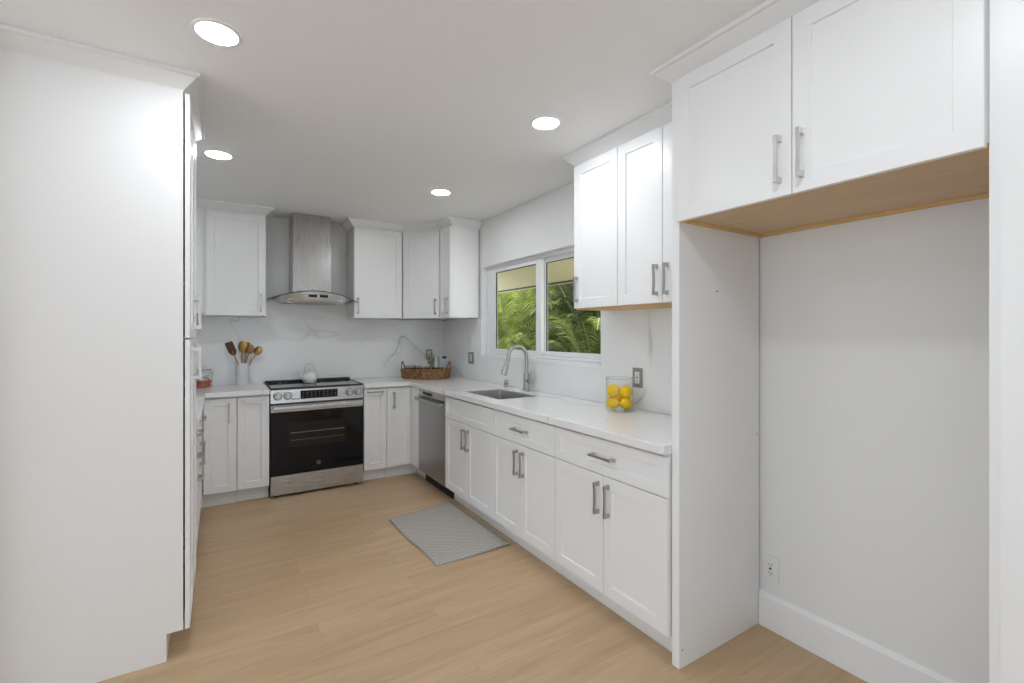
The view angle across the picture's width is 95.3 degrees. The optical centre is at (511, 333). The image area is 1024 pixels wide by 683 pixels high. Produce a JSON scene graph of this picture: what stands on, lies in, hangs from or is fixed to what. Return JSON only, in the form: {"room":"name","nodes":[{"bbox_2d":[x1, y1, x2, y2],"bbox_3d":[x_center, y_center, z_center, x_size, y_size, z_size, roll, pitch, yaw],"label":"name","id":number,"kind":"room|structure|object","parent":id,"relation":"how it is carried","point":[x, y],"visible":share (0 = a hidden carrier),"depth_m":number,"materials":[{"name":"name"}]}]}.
{"room":"kitchen","nodes":[
{"label":"kitchen","id":0,"kind":"room"},
{"bbox_2d":[202,316,443,489],"bbox_3d":[-2.092,0.138,4.580,3.037,2.477,0.120,0,0,-32],"label":"wall","id":1,"kind":"structure","parent":0,"point":[210,316],"depth_m":5.04,"materials":[{"name":"white paint"}]},
{"bbox_2d":[196,198,273,316],"bbox_3d":[-2.656,-0.627,3.925,1.143,0.946,0.360,0,0,-32],"label":"upper cabinet","id":2,"kind":"object","parent":1,"relation":"attached to","point":[230,236],"visible":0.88,"depth_m":3.94,"materials":[{"name":"white wood"}]},
{"bbox_2d":[266,212,357,304],"bbox_3d":[-1.863,-0.684,4.343,0.762,0.828,0.491,0,0,-32],"label":"range hood","id":3,"kind":"object","parent":1,"relation":"attached to","point":[309,235],"visible":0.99,"depth_m":4.29,"materials":[{"name":"silver metal"}]},
{"bbox_2d":[191,217,443,385],"bbox_3d":[-2.006,-0.320,4.555,2.917,1.562,0.015,0,0,-32],"label":"backsplash","id":4,"kind":"structure","parent":1,"relation":"attached to","point":[291,337],"depth_m":4.56,"materials":[{"name":"white stone"}]},
{"bbox_2d":[426,349,431,359],"bbox_3d":[-0.926,0.234,5.217,0.076,0.118,0.009,0,0,-32],"label":"wall outlet","id":5,"kind":"object","parent":4,"relation":"attached to","point":[428,351],"visible":0.73,"depth_m":5.21,"materials":[{"name":"grey plastic"}]},
{"bbox_2d":[346,227,401,318],"bbox_3d":[-1.391,-0.621,4.723,0.474,0.932,0.350,0,0,-32],"label":"upper cabinet","id":6,"kind":"object","parent":1,"relation":"attached to","point":[373,256],"visible":0.97,"depth_m":4.60,"materials":[{"name":"white wood"}]},
{"bbox_2d":[401,231,456,318],"bbox_3d":[-0.870,-0.621,4.904,0.587,0.932,0.597,0,0,-32],"label":"upper cabinet","id":7,"kind":"object","parent":1,"relation":"attached to","point":[420,250],"visible":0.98,"depth_m":4.69,"materials":[{"name":"white wood"}]},
{"bbox_2d":[340,216,482,232],"bbox_3d":[-1.013,-1.065,4.574,1.461,0.071,0.390,0,0,3],"label":"crown molding","id":8,"kind":"structure","parent":7,"relation":"attached to","point":[349,223],"depth_m":4.57,"materials":[{"name":"white wood"}]},
{"bbox_2d":[0,0,766,224],"bbox_3d":[-1.243,-1.171,0.803,5.932,0.140,7.422,0,0,-32],"label":"ceiling","id":9,"kind":"structure","parent":0,"point":[338,110],"depth_m":2.06,"materials":[{"name":"white paint"}]},
{"bbox_2d":[190,18,242,46],"bbox_3d":[-1.080,-1.098,1.708,0.162,0.005,0.162,0,0,-32],"label":"recessed light","id":10,"kind":"object","parent":9,"relation":"in","point":[215,32],"visible":1,"depth_m":1.70,"materials":[{"name":"white plastic"}]},
{"bbox_2d":[203,149,233,159],"bbox_3d":[-1.804,-1.098,2.866,0.162,0.005,0.162,0,0,-32],"label":"recessed light","id":11,"kind":"object","parent":9,"relation":"in","point":[217,154],"visible":1,"depth_m":2.86,"materials":[{"name":"white plastic"}]},
{"bbox_2d":[430,189,450,195],"bbox_3d":[-0.553,-1.098,3.625,0.162,0.005,0.162,0,0,-32],"label":"recessed light","id":12,"kind":"object","parent":9,"relation":"in","point":[442,192],"visible":1,"depth_m":3.62,"materials":[{"name":"white"}]},
{"bbox_2d":[530,116,560,129],"bbox_3d":[0.176,-1.098,2.436,0.162,0.005,0.162,0,0,-32],"label":"recessed light","id":13,"kind":"object","parent":9,"relation":"in","point":[542,122],"visible":1,"depth_m":2.43,"materials":[{"name":"white plastic"}]},
{"bbox_2d":[97,472,866,682],"bbox_3d":[-1.243,1.436,0.803,5.932,0.120,7.422,0,0,-32],"label":"floor","id":14,"kind":"structure","parent":0,"point":[316,585],"depth_m":2.26,"materials":[{"name":"brown wood"}]},
{"bbox_2d":[0,24,204,682],"bbox_3d":[-1.801,0.138,2.114,0.666,2.476,0.764,0,0,-32],"label":"pantry cabinet","id":15,"kind":"object","parent":14,"relation":"on","point":[98,299],"visible":1,"depth_m":1.83,"materials":[{"name":"white wood"}]},
{"bbox_2d":[196,425,203,551],"bbox_3d":[-2.144,0.938,2.654,0.653,0.874,0.635,0,0,-32],"label":"base cabinet","id":16,"kind":"object","parent":14,"relation":"on","point":[199,477],"visible":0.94,"depth_m":2.81,"materials":[{"name":"white wood"}]},
{"bbox_2d":[199,416,205,523],"bbox_3d":[-2.433,0.938,3.115,0.653,0.874,0.450,0,0,-32],"label":"base cabinet","id":17,"kind":"object","parent":14,"relation":"on","point":[201,443],"visible":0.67,"depth_m":3.22,"materials":[{"name":"white wood"}]},
{"bbox_2d":[201,396,236,507],"bbox_3d":[-2.661,0.938,3.685,0.828,0.874,0.756,0,0,-32],"label":"base cabinet","id":18,"kind":"object","parent":14,"relation":"on","point":[220,425],"visible":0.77,"depth_m":3.70,"materials":[{"name":"white wood"}]},
{"bbox_2d":[196,383,269,424],"bbox_3d":[-2.285,0.481,3.280,1.089,0.038,1.847,0,0,-32],"label":"countertop","id":19,"kind":"structure","parent":18,"relation":"on","point":[260,388],"depth_m":3.76,"materials":[{"name":"white stone"}]},
{"bbox_2d":[196,379,211,386],"bbox_3d":[-2.648,0.425,3.996,0.109,0.064,0.125,0,0,28],"label":"candies","id":20,"kind":"object","parent":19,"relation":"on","point":[199,383],"visible":0.91,"depth_m":3.97,"materials":[{"name":"red food"}]},
{"bbox_2d":[196,374,211,380],"bbox_3d":[-2.647,0.374,3.996,0.126,0.062,0.120,0,0,-32],"label":"candies","id":21,"kind":"object","parent":20,"relation":"on","point":[204,377],"visible":0.61,"depth_m":3.97,"materials":[{"name":"white food"}]},
{"bbox_2d":[196,367,213,387],"bbox_3d":[-2.643,0.358,3.996,0.147,0.206,0.138,0,0,-32],"label":"candy jar","id":22,"kind":"object","parent":19,"relation":"on","point":[208,367],"visible":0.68,"depth_m":4.02,"materials":[{"name":"clear glass"}]},
{"bbox_2d":[236,363,248,385],"bbox_3d":[-2.414,0.362,4.175,0.106,0.200,0.106,0,0,-32],"label":"utensil crock","id":23,"kind":"object","parent":19,"relation":"on","point":[242,369],"visible":0.96,"depth_m":4.13,"materials":[{"name":"white ceramic"}]},
{"bbox_2d":[225,341,237,362],"bbox_3d":[-2.450,0.259,4.146,0.173,0.386,0.032,0,0,-37],"label":"wooden spatula","id":24,"kind":"object","parent":23,"relation":"in","point":[230,346],"visible":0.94,"depth_m":4.12,"materials":[{"name":"brown wood"}]},
{"bbox_2d":[238,341,246,362],"bbox_3d":[-2.411,0.259,4.166,0.074,0.384,0.044,0,0,21],"label":"serving spoon","id":25,"kind":"object","parent":23,"relation":"in","point":[242,346],"visible":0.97,"depth_m":4.16,"materials":[{"name":"gold metal"}]},
{"bbox_2d":[245,344,253,362],"bbox_3d":[-2.389,0.274,4.192,0.130,0.356,0.017,0,0,-13],"label":"wooden spoon","id":26,"kind":"object","parent":23,"relation":"in","point":[250,348],"visible":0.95,"depth_m":4.19,"materials":[{"name":"brown wood"}]},
{"bbox_2d":[249,346,262,365],"bbox_3d":[-2.361,0.284,4.206,0.196,0.337,0.027,0,0,-32],"label":"ladle","id":27,"kind":"object","parent":23,"relation":"in","point":[258,350],"visible":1,"depth_m":4.23,"materials":[{"name":"gold metal"}]},
{"bbox_2d":[237,394,268,501],"bbox_3d":[-2.253,0.938,4.034,0.230,0.874,0.598,0,0,-32],"label":"base cabinet","id":28,"kind":"object","parent":14,"relation":"on","point":[252,410],"visible":0.95,"depth_m":3.82,"materials":[{"name":"white wood"}]},
{"bbox_2d":[265,377,362,496],"bbox_3d":[-1.821,0.908,4.290,0.759,0.936,0.624,0,0,-32],"label":"range","id":29,"kind":"object","parent":14,"relation":"on","point":[316,429],"visible":0.97,"depth_m":4.06,"materials":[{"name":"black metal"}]},
{"bbox_2d":[299,363,316,382],"bbox_3d":[-1.896,0.369,4.359,0.141,0.180,0.132,0,0,0],"label":"tea kettle","id":30,"kind":"object","parent":29,"relation":"on","point":[309,376],"visible":1,"depth_m":4.31,"materials":[{"name":"white ceramic"}]},
{"bbox_2d":[265,379,362,389],"bbox_3d":[-1.836,0.463,4.314,0.759,0.016,0.568,0,0,-32],"label":"cooktop","id":31,"kind":"object","parent":29,"relation":"in","point":[294,384],"depth_m":4.22,"materials":[{"name":"black glass"}]},
{"bbox_2d":[363,387,386,480],"bbox_3d":[-1.411,0.938,4.563,0.210,0.874,0.598,0,0,-32],"label":"base cabinet","id":32,"kind":"object","parent":14,"relation":"on","point":[374,399],"visible":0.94,"depth_m":4.34,"materials":[{"name":"white wood"}]},
{"bbox_2d":[384,386,425,478],"bbox_3d":[-0.920,0.938,4.773,0.840,0.874,0.763,0,0,-32],"label":"base cabinet","id":33,"kind":"object","parent":14,"relation":"on","point":[402,408],"visible":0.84,"depth_m":4.46,"materials":[{"name":"white wood"}]},
{"bbox_2d":[414,388,453,498],"bbox_3d":[-0.487,0.942,4.236,0.630,0.867,0.603,0,0,-32],"label":"dishwasher","id":34,"kind":"object","parent":14,"relation":"on","point":[431,404],"visible":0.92,"depth_m":4.07,"materials":[{"name":"grey metal"}]},
{"bbox_2d":[388,502,509,566],"bbox_3d":[-0.476,1.370,3.267,0.558,0.016,0.915,0,0,-32],"label":"kitchen rug","id":35,"kind":"object","parent":14,"relation":"on","point":[445,532],"visible":1,"depth_m":3.18,"materials":[{"name":"grey fabric"}]},
{"bbox_2d":[445,396,501,531],"bbox_3d":[-0.101,0.938,3.660,0.638,0.874,0.780,0,0,-32],"label":"base cabinet","id":36,"kind":"object","parent":14,"relation":"on","point":[468,426],"visible":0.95,"depth_m":3.46,"materials":[{"name":"white wood"}]},
{"bbox_2d":[492,409,566,577],"bbox_3d":[0.293,0.938,3.031,0.638,0.874,0.703,0,0,-32],"label":"base cabinet","id":37,"kind":"object","parent":14,"relation":"on","point":[523,448],"visible":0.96,"depth_m":2.84,"materials":[{"name":"white wood"}]},
{"bbox_2d":[555,426,671,651],"bbox_3d":[0.684,0.938,2.408,0.638,0.874,0.765,0,0,-32],"label":"base cabinet","id":38,"kind":"object","parent":14,"relation":"on","point":[613,500],"visible":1,"depth_m":2.19,"materials":[{"name":"white wood"}]},
{"bbox_2d":[352,375,671,454],"bbox_3d":[-0.258,0.481,3.502,1.043,0.038,3.624,0,0,-32],"label":"countertop","id":39,"kind":"structure","parent":38,"relation":"on","point":[645,430],"depth_m":2.77,"materials":[{"name":"white stone"}]},
{"bbox_2d":[400,361,450,379],"bbox_3d":[-0.894,0.370,4.843,0.524,0.182,0.334,0,0,0],"label":"wicker tray","id":40,"kind":"object","parent":39,"relation":"on","point":[425,373],"visible":0.99,"depth_m":4.71,"materials":[{"name":"brown wicker"}]},
{"bbox_2d":[425,352,435,368],"bbox_3d":[-0.849,0.322,4.897,0.119,0.259,0.134,0,0,25],"label":"potted plant","id":41,"kind":"object","parent":40,"relation":"on","point":[429,361],"visible":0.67,"depth_m":4.89,"materials":[{"name":"green plant"}]},
{"bbox_2d":[467,389,534,408],"bbox_3d":[-0.093,0.586,3.604,0.347,0.231,0.571,0,0,-32],"label":"sink","id":42,"kind":"object","parent":39,"relation":"in","point":[499,394],"visible":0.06,"depth_m":3.85,"materials":[{"name":"silver metal"}]},
{"bbox_2d":[504,380,507,387],"bbox_3d":[-0.050,0.429,4.017,0.042,0.066,0.042,0,0,-32],"label":"soap dispenser","id":43,"kind":"object","parent":39,"relation":"on","point":[505,381],"visible":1,"depth_m":4.00,"materials":[{"name":"silver metal"}]},
{"bbox_2d":[501,344,532,390],"bbox_3d":[0.037,0.274,3.707,0.270,0.376,0.088,0,0,-32],"label":"kitchen faucet","id":44,"kind":"object","parent":39,"relation":"on","point":[527,377],"visible":1,"depth_m":3.73,"materials":[{"name":"silver metal"}]},
{"bbox_3d":[0.643,0.362,2.787,0.161,0.200,0.161,0,0,-32],"label":"glass jar","id":45,"kind":"object","parent":39,"relation":"on","visible":0},
{"bbox_2d":[606,397,619,408],"bbox_3d":[0.605,0.413,2.792,0.078,0.077,0.078,0,0,-21],"label":"lemon","id":46,"kind":"object","parent":45,"relation":"in","point":[611,402],"visible":1,"depth_m":2.77,"materials":[{"name":"yellow food"}]},
{"bbox_2d":[606,384,619,396],"bbox_3d":[0.605,0.340,2.790,0.078,0.077,0.077,0,0,-7],"label":"lemon","id":47,"kind":"object","parent":45,"relation":"in","point":[613,390],"visible":1,"depth_m":2.76,"materials":[{"name":"yellow food"}]},
{"bbox_2d":[620,398,632,409],"bbox_3d":[0.679,0.413,2.774,0.078,0.077,0.078,0,0,4],"label":"lemon","id":48,"kind":"object","parent":45,"relation":"in","point":[625,403],"visible":0.98,"depth_m":2.75,"materials":[{"name":"yellow food"}]},
{"bbox_2d":[619,385,633,397],"bbox_3d":[0.679,0.346,2.775,0.078,0.077,0.078,0,0,44],"label":"lemon","id":49,"kind":"object","parent":45,"relation":"in","point":[625,391],"visible":1,"depth_m":2.75,"materials":[{"name":"yellow food"}]},
{"bbox_2d":[650,0,999,682],"bbox_3d":[1.129,0.137,1.689,0.646,2.476,1.040,0,0,-32],"label":"tall cabinet","id":50,"kind":"object","parent":14,"relation":"on","point":[790,116],"visible":0.98,"depth_m":1.63,"materials":[{"name":"white painted wood"},{"name":"plywood"},{"name":"brushed nickel"}]},
{"bbox_2d":[444,182,988,682],"bbox_3d":[0.476,0.138,3.493,0.160,2.477,4.692,0,0,-32],"label":"wall","id":51,"kind":"structure","parent":0,"point":[874,332],"depth_m":1.83,"materials":[{"name":"white paint"}]},
{"bbox_2d":[440,226,478,318],"bbox_3d":[-0.541,-0.621,4.612,0.342,0.932,0.256,0,0,-32],"label":"upper cabinet","id":52,"kind":"object","parent":51,"relation":"attached to","point":[459,246],"visible":0.93,"depth_m":4.52,"materials":[{"name":"white wood"}]},
{"bbox_2d":[481,243,600,367],"bbox_3d":[0.200,-0.212,3.873,0.135,0.887,1.692,0,0,-32],"label":"window","id":53,"kind":"structure","parent":51,"relation":"in","point":[489,273],"depth_m":3.86,"materials":[{"name":"white plastic"}]},
{"bbox_2d":[444,308,671,414],"bbox_3d":[0.191,0.155,3.783,0.015,0.613,3.624,0,0,-32],"label":"backsplash","id":54,"kind":"structure","parent":51,"relation":"attached to","point":[640,338],"depth_m":3.08,"materials":[{"name":"white stone"}]},
{"bbox_2d":[468,352,473,363],"bbox_3d":[-0.417,0.244,4.730,0.009,0.118,0.118,0,0,-32],"label":"wall outlet","id":55,"kind":"object","parent":54,"relation":"attached to","point":[470,354],"visible":1,"depth_m":4.71,"materials":[{"name":"grey plastic"}]},
{"bbox_2d":[633,367,642,387],"bbox_3d":[0.765,0.268,2.845,0.009,0.120,0.078,0,0,-32],"label":"wall outlet","id":56,"kind":"object","parent":54,"relation":"attached to","point":[637,372],"visible":1,"depth_m":2.83,"materials":[{"name":"grey"}]},
{"bbox_2d":[635,372,638,383],"bbox_3d":[0.763,0.268,2.844,0.003,0.070,0.035,0,0,-32],"label":"receptacle","id":57,"kind":"object","parent":56,"relation":"attached to","point":[636,373],"depth_m":2.84,"materials":[{"name":"white plastic"}]},
{"bbox_2d":[573,147,655,310],"bbox_3d":[0.604,-0.617,2.800,0.356,0.940,0.373,0,0,-32],"label":"upper cabinet","id":58,"kind":"object","parent":51,"relation":"attached to","point":[595,279],"visible":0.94,"depth_m":2.71,"materials":[{"name":"white painted wood"},{"name":"raw wood underside"},{"name":"brushed nickel"}]},
{"bbox_2d":[618,122,671,307],"bbox_3d":[0.855,-0.617,2.399,0.356,0.940,0.574,0,0,-32],"label":"upper cabinet","id":59,"kind":"object","parent":51,"relation":"attached to","point":[644,162],"visible":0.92,"depth_m":2.41,"materials":[{"name":"white painted wood"},{"name":"raw wood underside"},{"name":"brushed nickel"}]},
{"bbox_2d":[562,101,671,165],"bbox_3d":[0.720,-1.065,2.607,0.366,0.071,0.948,0,0,-32],"label":"crown molding","id":60,"kind":"structure","parent":59,"relation":"attached to","point":[661,116],"depth_m":2.51,"materials":[{"name":"white wood"}]},
{"bbox_2d":[763,553,778,583],"bbox_3d":[1.205,1.094,2.172,0.009,0.115,0.072,0,0,-32],"label":"wall outlet","id":61,"kind":"object","parent":51,"relation":"attached to","point":[770,564],"visible":1,"depth_m":2.17,"materials":[{"name":"white plastic"}]},
{"bbox_2d":[767,560,773,577],"bbox_3d":[1.203,1.094,2.171,0.003,0.070,0.035,0,0,-32],"label":"receptacle","id":62,"kind":"object","parent":61,"relation":"attached to","point":[770,563],"depth_m":2.17,"materials":[{"name":"white plastic"}]},
{"bbox_2d":[759,589,958,682],"bbox_3d":[1.411,1.294,1.837,0.016,0.162,0.886,0,0,-32],"label":"baseboard","id":63,"kind":"structure","parent":51,"relation":"attached to","point":[869,661],"depth_m":1.92,"materials":[{"name":"white wood"}]},
{"bbox_2d":[1000,0,1023,682],"bbox_3d":[2.173,0.138,0.226,0.757,2.477,2.574,0,0,-32],"label":"wall","id":64,"kind":"structure","parent":0,"point":[1011,11],"depth_m":1.10,"materials":[{"name":"white paint"}]},
{"label":"outside","id":65,"kind":"structure","parent":0,"visible":0},
{"bbox_3d":[3.725,1.676,9.453,11.658,0.100,20.000,0,0,-32],"label":"trim","id":66,"kind":"structure","parent":65,"visible":0},
{"bbox_2d":[499,286,557,350],"bbox_3d":[-0.167,-0.055,8.890,2.817,3.385,2.923,0,0,-11],"label":"palm","id":67,"kind":"object","parent":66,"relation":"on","point":[550,290],"visible":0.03,"depth_m":8.66,"materials":[{"name":"green plant"}]},
{"bbox_2d":[498,283,572,349],"bbox_3d":[-0.096,0.222,7.562,2.356,2.831,2.444,0,0,41],"label":"palm","id":68,"kind":"object","parent":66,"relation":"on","point":[529,305],"visible":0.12,"depth_m":7.24,"materials":[{"name":"green plant"}]},
{"bbox_2d":[498,325,600,351],"bbox_3d":[0.562,0.751,6.745,2.008,1.775,1.805,0,0,33],"label":"palm","id":69,"kind":"object","parent":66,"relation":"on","point":[528,343],"visible":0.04,"depth_m":6.54,"materials":[{"name":"green plant"}]},
{"bbox_2d":[514,284,600,353],"bbox_3d":[1.149,0.415,6.406,2.504,2.446,2.629,0,0,-39],"label":"palm","id":70,"kind":"object","parent":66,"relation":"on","point":[565,308],"visible":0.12,"depth_m":5.94,"materials":[{"name":"green plant"}]},
{"bbox_2d":[519,310,600,353],"bbox_3d":[1.132,0.633,5.358,2.056,2.008,2.158,0,0,29],"label":"palm","id":71,"kind":"object","parent":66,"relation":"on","point":[565,328],"visible":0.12,"depth_m":5.17,"materials":[{"name":"green plant"}]},
{"bbox_2d":[548,284,573,351],"bbox_3d":[2.375,0.176,9.778,0.024,2.900,12.985,0,0,-32],"label":"fence","id":72,"kind":"object","parent":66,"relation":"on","point":[569,289],"visible":0.02,"depth_m":11.76,"materials":[{"name":"wood"}]},
{"bbox_2d":[552,283,587,329],"bbox_3d":[1.980,-0.164,8.516,3.690,3.605,3.874,0,0,24],"label":"palm","id":73,"kind":"object","parent":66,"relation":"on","point":[571,283],"visible":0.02,"depth_m":8.58,"materials":[{"name":"green plant"}]},
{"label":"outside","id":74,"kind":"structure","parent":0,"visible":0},
{"bbox_2d":[498,258,573,293],"bbox_3d":[-0.534,-0.720,6.074,0.850,0.357,12.200,0,0,-32],"label":"roof eave","id":75,"kind":"object","parent":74,"point":[561,272],"visible":0.11,"depth_m":5.15,"materials":[{"name":"beige paint"}]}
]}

